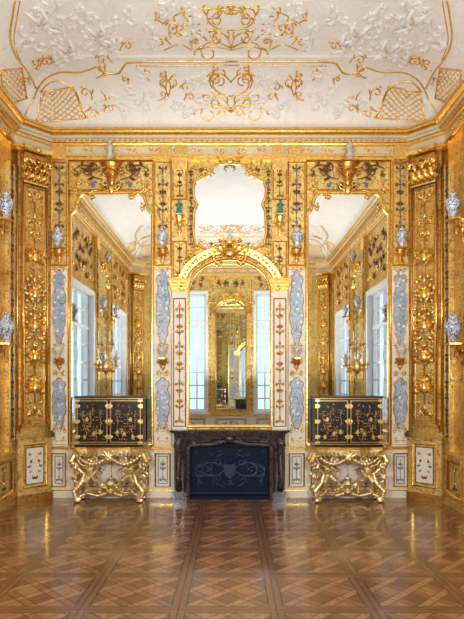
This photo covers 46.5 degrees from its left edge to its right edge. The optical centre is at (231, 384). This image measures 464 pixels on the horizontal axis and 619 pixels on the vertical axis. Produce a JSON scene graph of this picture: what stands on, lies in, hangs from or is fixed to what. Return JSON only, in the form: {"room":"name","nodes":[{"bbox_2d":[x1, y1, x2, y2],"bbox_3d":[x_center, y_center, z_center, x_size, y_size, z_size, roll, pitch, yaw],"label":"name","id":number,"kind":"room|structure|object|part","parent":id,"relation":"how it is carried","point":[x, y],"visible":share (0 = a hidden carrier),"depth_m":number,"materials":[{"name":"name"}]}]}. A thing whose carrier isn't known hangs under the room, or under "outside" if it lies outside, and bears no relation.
{"room":"historic interior","nodes":[
{"label":"historic interior","id":0,"kind":"room"},
{"bbox_2d":[0,137,4,452],"bbox_3d":[-3.603,-1.230,4.200,0.250,6.200,8.870,0,0,0],"label":"wall","id":1,"kind":"structure","parent":0,"point":[2,161],"depth_m":8.18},
{"bbox_2d":[0,216,12,233],"bbox_3d":[-3.364,-2.266,7.960,0.228,0.361,0.326,0,0,0],"label":"wall bracket","id":2,"kind":"object","parent":1,"relation":"attached to","point":[2,219],"visible":1,"depth_m":7.93,"materials":[{"name":"gold metal"}]},
{"bbox_2d":[0,190,13,216],"bbox_3d":[-3.333,-2.663,7.960,0.228,0.432,0.232,0,0,0],"label":"porcelain vase","id":3,"kind":"object","parent":2,"relation":"on","point":[6,203],"visible":0.93,"depth_m":7.90,"materials":[{"name":"white ceramic"}]},
{"bbox_2d":[0,343,12,357],"bbox_3d":[-3.364,-0.433,7.960,0.228,0.361,0.326,0,0,0],"label":"wall bracket","id":4,"kind":"object","parent":1,"relation":"attached to","point":[2,351],"visible":1,"depth_m":7.93,"materials":[{"name":"gold metal"}]},
{"bbox_2d":[0,311,14,342],"bbox_3d":[-3.333,-0.850,7.960,0.250,0.474,0.254,0,0,0],"label":"porcelain vase","id":5,"kind":"object","parent":4,"relation":"on","point":[7,326],"visible":0.93,"depth_m":7.90,"materials":[{"name":"ceramic"}]},
{"bbox_2d":[0,449,14,510],"bbox_3d":[-3.441,1.445,4.200,0.075,0.850,8.630,0,0,0],"label":"trim","id":6,"kind":"structure","parent":1,"relation":"attached to","point":[7,497],"depth_m":8.24,"materials":[{"name":"gold metal"}]},
{"bbox_2d":[4,141,17,450],"bbox_3d":[-3.430,-1.355,4.270,0.104,4.750,8.480,0,0,0],"label":"trim","id":7,"kind":"structure","parent":1,"relation":"attached to","point":[10,150],"depth_m":8.30,"materials":[{"name":"gold metal"}]},
{"bbox_2d":[14,152,50,494],"bbox_3d":[-3.316,-1.230,8.838,0.200,6.200,0.720,0,0,45],"label":"wall","id":8,"kind":"structure","parent":0,"point":[19,153],"depth_m":8.97,"materials":[{"name":"gold metal"}]},
{"bbox_2d":[15,142,54,503],"bbox_3d":[-3.144,-0.956,8.666,0.640,5.651,0.288,0,0,-45],"label":"pilaster","id":9,"kind":"object","parent":8,"relation":"attached to","point":[33,435],"visible":1,"depth_m":8.66,"materials":[{"name":"gold metal"}]},
{"bbox_2d":[69,180,153,445],"bbox_3d":[-2.003,-1.187,8.960,1.420,4.404,0.076,0,0,0],"label":"mirror","id":10,"kind":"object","parent":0,"point":[111,231],"depth_m":8.98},
{"bbox_2d":[93,313,114,378],"bbox_3d":[-2.097,-0.642,8.888,0.363,1.115,0.200,0,0,0],"label":"candle sconce","id":11,"kind":"object","parent":10,"relation":"attached to","point":[105,366],"visible":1,"depth_m":8.91,"materials":[{"name":"gold metal"}]},
{"bbox_2d":[70,161,389,428],"bbox_3d":[-0.038,-1.230,9.125,6.150,6.200,0.250,0,0,0],"label":"wall","id":12,"kind":"structure","parent":0,"point":[137,183],"depth_m":9.00,"materials":[{"name":"gold metal"}]},
{"bbox_2d":[52,246,64,263],"bbox_3d":[-2.868,-2.123,8.893,0.231,0.281,0.153,0,0,0],"label":"wall bracket","id":13,"kind":"object","parent":12,"relation":"attached to","point":[59,251],"visible":1,"depth_m":8.91,"materials":[{"name":"gold metal"}]},
{"bbox_2d":[51,226,62,246],"bbox_3d":[-2.868,-2.438,8.870,0.187,0.350,0.185,0,0,0],"label":"porcelain vase","id":14,"kind":"object","parent":13,"relation":"on","point":[57,236],"visible":0.97,"depth_m":8.82,"materials":[{"name":"white ceramic"}]},
{"bbox_2d":[53,358,64,370],"bbox_3d":[-2.868,-0.336,8.908,0.218,0.221,0.144,0,0,0],"label":"wall bracket","id":15,"kind":"object","parent":12,"relation":"attached to","point":[59,361],"visible":1,"depth_m":8.93,"materials":[{"name":"gold metal"}]},
{"bbox_2d":[52,343,62,357],"bbox_3d":[-2.868,-0.570,8.880,0.165,0.247,0.163,0,0,0],"label":"porcelain vase","id":16,"kind":"object","parent":15,"relation":"on","point":[57,350],"visible":1,"depth_m":8.84,"materials":[{"name":"white ceramic"}]},
{"bbox_2d":[52,270,66,344],"bbox_3d":[-2.868,-1.277,8.966,0.244,1.273,0.024,0,0,0],"label":"painted panel","id":17,"kind":"object","parent":12,"relation":"attached to","point":[59,299],"visible":0.99,"depth_m":8.96,"materials":[{"name":"blue paint"}]},
{"bbox_2d":[52,377,66,428],"bbox_3d":[-2.868,0.305,8.966,0.244,0.869,0.024,0,0,0],"label":"painted panel","id":18,"kind":"object","parent":12,"relation":"attached to","point":[59,397],"visible":1,"depth_m":8.96,"materials":[{"name":"blue paint"}]},
{"bbox_2d":[97,158,123,185],"bbox_3d":[-2.003,-3.469,8.888,0.463,0.421,0.236,0,0,0],"label":"wall bracket","id":19,"kind":"object","parent":12,"relation":"attached to","point":[111,167],"depth_m":8.90,"materials":[{"name":"gold metal"}]},
{"bbox_2d":[104,139,114,157],"bbox_3d":[-2.003,-3.855,8.860,0.158,0.350,0.158,0,0,45],"label":"figurine","id":20,"kind":"object","parent":19,"relation":"on","point":[109,147],"visible":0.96,"depth_m":8.82,"materials":[{"name":"ceramic"}]},
{"bbox_2d":[51,446,173,497],"bbox_3d":[-1.973,1.445,8.963,2.070,0.850,0.075,0,0,0],"label":"trim","id":21,"kind":"structure","parent":12,"relation":"attached to","point":[160,480],"depth_m":8.96,"materials":[{"name":"white paint"}]},
{"bbox_2d":[155,270,169,343],"bbox_3d":[-1.148,-1.277,8.966,0.244,1.273,0.024,0,0,0],"label":"painted panel","id":22,"kind":"object","parent":12,"relation":"attached to","point":[162,300],"visible":0.94,"depth_m":8.96,"materials":[{"name":"blue paint"}]},
{"bbox_2d":[155,377,169,428],"bbox_3d":[-1.148,0.305,8.966,0.244,0.869,0.024,0,0,0],"label":"painted panel","id":23,"kind":"object","parent":12,"relation":"attached to","point":[162,398],"visible":1,"depth_m":8.96,"materials":[{"name":"blue paint"}]},
{"bbox_2d":[156,246,168,263],"bbox_3d":[-1.148,-2.123,8.893,0.231,0.281,0.153,0,0,0],"label":"wall bracket","id":24,"kind":"object","parent":12,"relation":"attached to","point":[162,250],"visible":1,"depth_m":8.91,"materials":[{"name":"gold metal"}]},
{"bbox_2d":[156,226,167,245],"bbox_3d":[-1.148,-2.438,8.870,0.187,0.350,0.185,0,0,0],"label":"porcelain vase","id":25,"kind":"object","parent":24,"relation":"on","point":[162,236],"visible":0.97,"depth_m":8.82,"materials":[{"name":"white ceramic"}]},
{"bbox_2d":[157,358,168,370],"bbox_3d":[-1.148,-0.336,8.908,0.218,0.221,0.144,0,0,0],"label":"wall bracket","id":26,"kind":"object","parent":12,"relation":"attached to","point":[163,361],"depth_m":8.93,"materials":[{"name":"gold metal"}]},
{"bbox_2d":[157,343,166,357],"bbox_3d":[-1.148,-0.570,8.880,0.165,0.247,0.163,0,0,0],"label":"porcelain vase","id":27,"kind":"object","parent":26,"relation":"on","point":[162,350],"visible":1,"depth_m":8.84,"materials":[{"name":"white ceramic"}]},
{"bbox_2d":[173,213,184,235],"bbox_3d":[-0.868,-2.626,8.864,0.218,0.341,0.152,0,0,0],"label":"wall bracket","id":28,"kind":"object","parent":12,"relation":"attached to","point":[179,217],"visible":1,"depth_m":8.88,"materials":[{"name":"gold metal"}]},
{"bbox_2d":[175,199,182,213],"bbox_3d":[-0.868,-2.920,8.850,0.111,0.247,0.111,0,0,45],"label":"figurine","id":29,"kind":"object","parent":28,"relation":"on","point":[179,210],"visible":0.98,"depth_m":8.82,"materials":[{"name":"teal ceramic"}]},
{"bbox_2d":[176,238,282,427],"bbox_3d":[-0.038,-0.850,8.887,1.788,3.130,0.225,0,0,0],"label":"arched mirror","id":30,"kind":"object","parent":12,"relation":"attached to","point":[229,292],"depth_m":8.98,"materials":[{"name":"clear glass"}]},
{"bbox_3d":[-0.038,-2.311,8.842,0.272,0.137,0.135,0,0,0],"label":"wall bracket","id":31,"kind":"part","parent":30,"relation":"part of","materials":[{"name":"gold metal"}]},
{"bbox_2d":[227,227,232,238],"bbox_3d":[-0.038,-2.466,8.810,0.093,0.206,0.093,0,0,45],"label":"figurine","id":32,"kind":"object","parent":30,"relation":"on","point":[229,232],"visible":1,"depth_m":8.79,"materials":[{"name":"ceramic"}]},
{"bbox_2d":[190,152,268,250],"bbox_3d":[-0.038,-3.024,8.954,1.315,1.654,0.084,0,0,0],"label":"mirror","id":33,"kind":"object","parent":12,"relation":"attached to","point":[222,200],"visible":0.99,"depth_m":8.98,"materials":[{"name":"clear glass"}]},
{"bbox_2d":[51,158,408,445],"bbox_3d":[-0.038,-1.348,8.920,5.962,4.797,0.160,0,0,0],"label":"wall paneling","id":34,"kind":"structure","parent":12,"relation":"attached to","point":[169,177],"depth_m":8.97,"materials":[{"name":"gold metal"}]},
{"bbox_2d":[274,213,285,235],"bbox_3d":[0.792,-2.626,8.864,0.218,0.341,0.152,0,0,0],"label":"wall bracket","id":35,"kind":"object","parent":12,"relation":"attached to","point":[279,217],"visible":1,"depth_m":8.88,"materials":[{"name":"gold metal"}]},
{"bbox_2d":[277,199,283,212],"bbox_3d":[0.792,-2.920,8.850,0.111,0.247,0.111,0,0,45],"label":"figurine","id":36,"kind":"object","parent":35,"relation":"on","point":[280,209],"visible":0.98,"depth_m":8.82,"materials":[{"name":"teal ceramic"}]},
{"bbox_2d":[289,270,303,343],"bbox_3d":[1.072,-1.277,8.966,0.244,1.273,0.024,0,0,0],"label":"painted panel","id":37,"kind":"object","parent":12,"relation":"attached to","point":[296,299],"visible":0.91,"depth_m":8.96,"materials":[{"name":"blue paint"}]},
{"bbox_2d":[289,377,303,428],"bbox_3d":[1.072,0.305,8.966,0.244,0.869,0.024,0,0,0],"label":"painted panel","id":38,"kind":"object","parent":12,"relation":"attached to","point":[296,408],"visible":1,"depth_m":8.96,"materials":[{"name":"blue paint"}]},
{"bbox_2d":[291,246,302,263],"bbox_3d":[1.072,-2.123,8.893,0.231,0.281,0.153,0,0,0],"label":"wall bracket","id":39,"kind":"object","parent":12,"relation":"attached to","point":[296,250],"visible":1,"depth_m":8.91,"materials":[{"name":"gold metal"}]},
{"bbox_2d":[292,226,302,245],"bbox_3d":[1.072,-2.438,8.870,0.187,0.350,0.185,0,0,0],"label":"porcelain vase","id":40,"kind":"object","parent":39,"relation":"on","point":[297,235],"visible":0.99,"depth_m":8.82,"materials":[{"name":"white ceramic"}]},
{"bbox_2d":[291,358,302,370],"bbox_3d":[1.072,-0.336,8.908,0.218,0.221,0.144,0,0,0],"label":"wall bracket","id":41,"kind":"object","parent":12,"relation":"attached to","point":[296,361],"depth_m":8.93,"materials":[{"name":"gold metal"}]},
{"bbox_2d":[292,343,301,357],"bbox_3d":[1.072,-0.570,8.880,0.165,0.247,0.163,0,0,0],"label":"porcelain vase","id":42,"kind":"object","parent":41,"relation":"on","point":[297,350],"visible":1,"depth_m":8.84,"materials":[{"name":"white ceramic"}]},
{"bbox_2d":[285,446,407,497],"bbox_3d":[1.897,1.445,8.963,2.070,0.850,0.075,0,0,0],"label":"trim","id":43,"kind":"structure","parent":12,"relation":"attached to","point":[298,481],"depth_m":8.96,"materials":[{"name":"white paint"}]},
{"bbox_2d":[335,158,361,184],"bbox_3d":[1.927,-3.469,8.888,0.463,0.421,0.236,0,0,0],"label":"wall bracket","id":44,"kind":"object","parent":12,"relation":"attached to","point":[346,166],"depth_m":8.90,"materials":[{"name":"gold metal"}]},
{"bbox_2d":[344,139,354,157],"bbox_3d":[1.927,-3.855,8.860,0.158,0.350,0.158,0,0,45],"label":"figurine","id":45,"kind":"object","parent":44,"relation":"on","point":[349,154],"visible":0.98,"depth_m":8.82,"materials":[{"name":"ceramic"}]},
{"bbox_2d":[393,270,407,344],"bbox_3d":[2.792,-1.277,8.966,0.244,1.273,0.024,0,0,0],"label":"painted panel","id":46,"kind":"object","parent":12,"relation":"attached to","point":[400,300],"visible":0.97,"depth_m":8.96,"materials":[{"name":"blue paint"}]},
{"bbox_2d":[393,377,407,428],"bbox_3d":[2.792,0.305,8.966,0.244,0.869,0.024,0,0,0],"label":"painted panel","id":47,"kind":"object","parent":12,"relation":"attached to","point":[400,408],"visible":1,"depth_m":8.96,"materials":[{"name":"blue paint"}]},
{"bbox_2d":[394,246,406,263],"bbox_3d":[2.792,-2.123,8.893,0.231,0.281,0.153,0,0,0],"label":"wall bracket","id":48,"kind":"object","parent":12,"relation":"attached to","point":[400,251],"visible":1,"depth_m":8.91,"materials":[{"name":"gold metal"}]},
{"bbox_2d":[396,226,407,245],"bbox_3d":[2.792,-2.438,8.870,0.187,0.350,0.185,0,0,0],"label":"porcelain vase","id":49,"kind":"object","parent":48,"relation":"on","point":[402,235],"visible":0.97,"depth_m":8.82,"materials":[{"name":"white ceramic"}]},
{"bbox_2d":[395,358,406,370],"bbox_3d":[2.792,-0.336,8.908,0.218,0.221,0.144,0,0,0],"label":"wall bracket","id":50,"kind":"object","parent":12,"relation":"attached to","point":[399,361],"visible":0.99,"depth_m":8.93,"materials":[{"name":"gold metal"}]},
{"bbox_2d":[397,343,406,357],"bbox_3d":[2.792,-0.570,8.880,0.165,0.247,0.163,0,0,0],"label":"porcelain vase","id":51,"kind":"object","parent":50,"relation":"on","point":[401,350],"visible":1,"depth_m":8.84,"materials":[{"name":"white ceramic"}]},
{"bbox_2d":[0,498,463,618],"bbox_3d":[-0.038,1.930,4.200,7.480,0.120,10.200,0,0,0],"label":"floor","id":52,"kind":"structure","parent":0,"point":[61,558],"depth_m":5.81,"materials":[{"name":"brown wood"}]},
{"bbox_2d":[67,445,151,502],"bbox_3d":[-1.958,1.429,8.707,1.307,0.879,0.445,0,0,0],"label":"console table","id":53,"kind":"object","parent":52,"relation":"on","point":[76,462],"visible":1,"depth_m":8.57,"materials":[{"name":"gold metal"}]},
{"bbox_2d":[74,396,146,446],"bbox_3d":[-1.958,0.584,8.742,1.098,0.807,0.380,0,0,0],"label":"base cabinet","id":54,"kind":"object","parent":53,"relation":"on","point":[100,421],"visible":1,"depth_m":8.58,"materials":[{"name":"black wood"}]},
{"bbox_2d":[170,429,288,500],"bbox_3d":[-0.038,1.300,8.805,1.920,1.140,0.390,0,0,0],"label":"fireplace","id":55,"kind":"object","parent":52,"relation":"on","point":[210,464],"visible":1,"depth_m":8.83,"materials":[{"name":"stone"}]},
{"bbox_2d":[306,445,390,502],"bbox_3d":[1.862,1.429,8.707,1.307,0.879,0.445,0,0,0],"label":"console table","id":56,"kind":"object","parent":52,"relation":"on","point":[381,462],"visible":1,"depth_m":8.57,"materials":[{"name":"gold metal"}]},
{"bbox_2d":[312,396,383,446],"bbox_3d":[1.862,0.584,8.742,1.098,0.807,0.380,0,0,0],"label":"base cabinet","id":57,"kind":"object","parent":56,"relation":"on","point":[337,421],"visible":1,"depth_m":8.58,"materials":[{"name":"black wood"}]},
{"bbox_2d":[0,0,463,126],"bbox_3d":[-0.038,-4.530,4.200,6.800,0.740,9.520,0,0,0],"label":"ceiling","id":58,"kind":"structure","parent":0,"point":[161,114],"depth_m":8.13,"materials":[{"name":"paint"}]},
{"bbox_2d":[14,0,446,119],"bbox_3d":[-0.020,-4.667,4.201,6.065,0.586,9.467,0,0,0],"label":"ceiling ornament","id":59,"kind":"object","parent":58,"relation":"attached to","point":[44,11],"depth_m":7.57,"materials":[{"name":"paint"}]},
{"bbox_2d":[0,0,462,122],"bbox_3d":[-0.036,-4.531,4.200,6.820,0.756,9.466,0,0,0],"label":"trim","id":60,"kind":"structure","parent":58,"relation":"attached to","point":[212,73],"depth_m":8.26,"materials":[{"name":"gold metal"}]},
{"bbox_2d":[305,180,389,445],"bbox_3d":[1.927,-1.187,8.960,1.420,4.404,0.076,0,0,0],"label":"mirror","id":61,"kind":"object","parent":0,"point":[347,268],"depth_m":8.98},
{"bbox_2d":[348,313,369,378],"bbox_3d":[2.083,-0.642,8.888,0.363,1.115,0.200,0,0,0],"label":"candle sconce","id":62,"kind":"object","parent":61,"relation":"attached to","point":[357,366],"visible":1,"depth_m":8.91,"materials":[{"name":"gold metal"}]},
{"bbox_2d":[409,152,445,494],"bbox_3d":[3.240,-1.230,8.838,0.720,6.200,0.200,0,0,45],"label":"wall","id":63,"kind":"structure","parent":0,"point":[439,155],"depth_m":8.62,"materials":[{"name":"gold metal"}]},
{"bbox_2d":[0,78,463,160],"bbox_3d":[-0.038,-3.955,4.200,6.880,0.450,9.600,0,0,0],"label":"trim","id":64,"kind":"structure","parent":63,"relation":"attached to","point":[67,143],"depth_m":8.85,"materials":[{"name":"gold metal"}]},
{"bbox_2d":[405,142,444,503],"bbox_3d":[3.068,-0.956,8.666,0.640,5.651,0.288,0,0,45],"label":"pilaster","id":65,"kind":"object","parent":63,"relation":"attached to","point":[425,435],"visible":1,"depth_m":8.66,"materials":[{"name":"gold metal"}]},
{"bbox_2d":[454,131,463,453],"bbox_3d":[3.527,-1.230,4.200,0.250,6.200,8.870,0,0,0],"label":"wall","id":66,"kind":"structure","parent":0,"point":[459,142],"depth_m":8.07,"materials":[{"name":"gold metal"}]},
{"bbox_2d":[442,141,454,450],"bbox_3d":[3.354,-1.355,4.270,0.104,4.750,8.480,0,0,0],"label":"trim","id":67,"kind":"structure","parent":66,"relation":"attached to","point":[448,150],"depth_m":8.33,"materials":[{"name":"gold metal"}]},
{"bbox_2d":[444,449,463,513],"bbox_3d":[3.365,1.445,4.200,0.075,0.850,8.630,0,0,0],"label":"trim","id":68,"kind":"structure","parent":66,"relation":"attached to","point":[454,497],"depth_m":8.13,"materials":[{"name":"gold metal"}]},
{"bbox_2d":[445,216,463,242],"bbox_3d":[3.288,-2.266,7.960,0.228,0.361,0.326,0,0,0],"label":"wall bracket","id":69,"kind":"object","parent":66,"relation":"attached to","point":[459,221],"visible":1,"depth_m":7.91,"materials":[{"name":"gold metal"}]},
{"bbox_2d":[445,190,460,216],"bbox_3d":[3.257,-2.663,7.960,0.228,0.432,0.232,0,0,0],"label":"porcelain vase","id":70,"kind":"object","parent":69,"relation":"on","point":[452,204],"visible":0.93,"depth_m":7.90,"materials":[{"name":"white ceramic"}]},
{"bbox_2d":[445,343,463,367],"bbox_3d":[3.288,-0.433,7.960,0.228,0.361,0.326,0,0,0],"label":"wall bracket","id":71,"kind":"object","parent":66,"relation":"attached to","point":[459,350],"visible":1,"depth_m":7.91,"materials":[{"name":"gold metal"}]},
{"bbox_2d":[444,311,461,342],"bbox_3d":[3.257,-0.850,7.960,0.250,0.474,0.254,0,0,0],"label":"porcelain vase","id":72,"kind":"object","parent":71,"relation":"on","point":[453,326],"visible":0.96,"depth_m":7.89,"materials":[{"name":"ceramic"}]}
]}

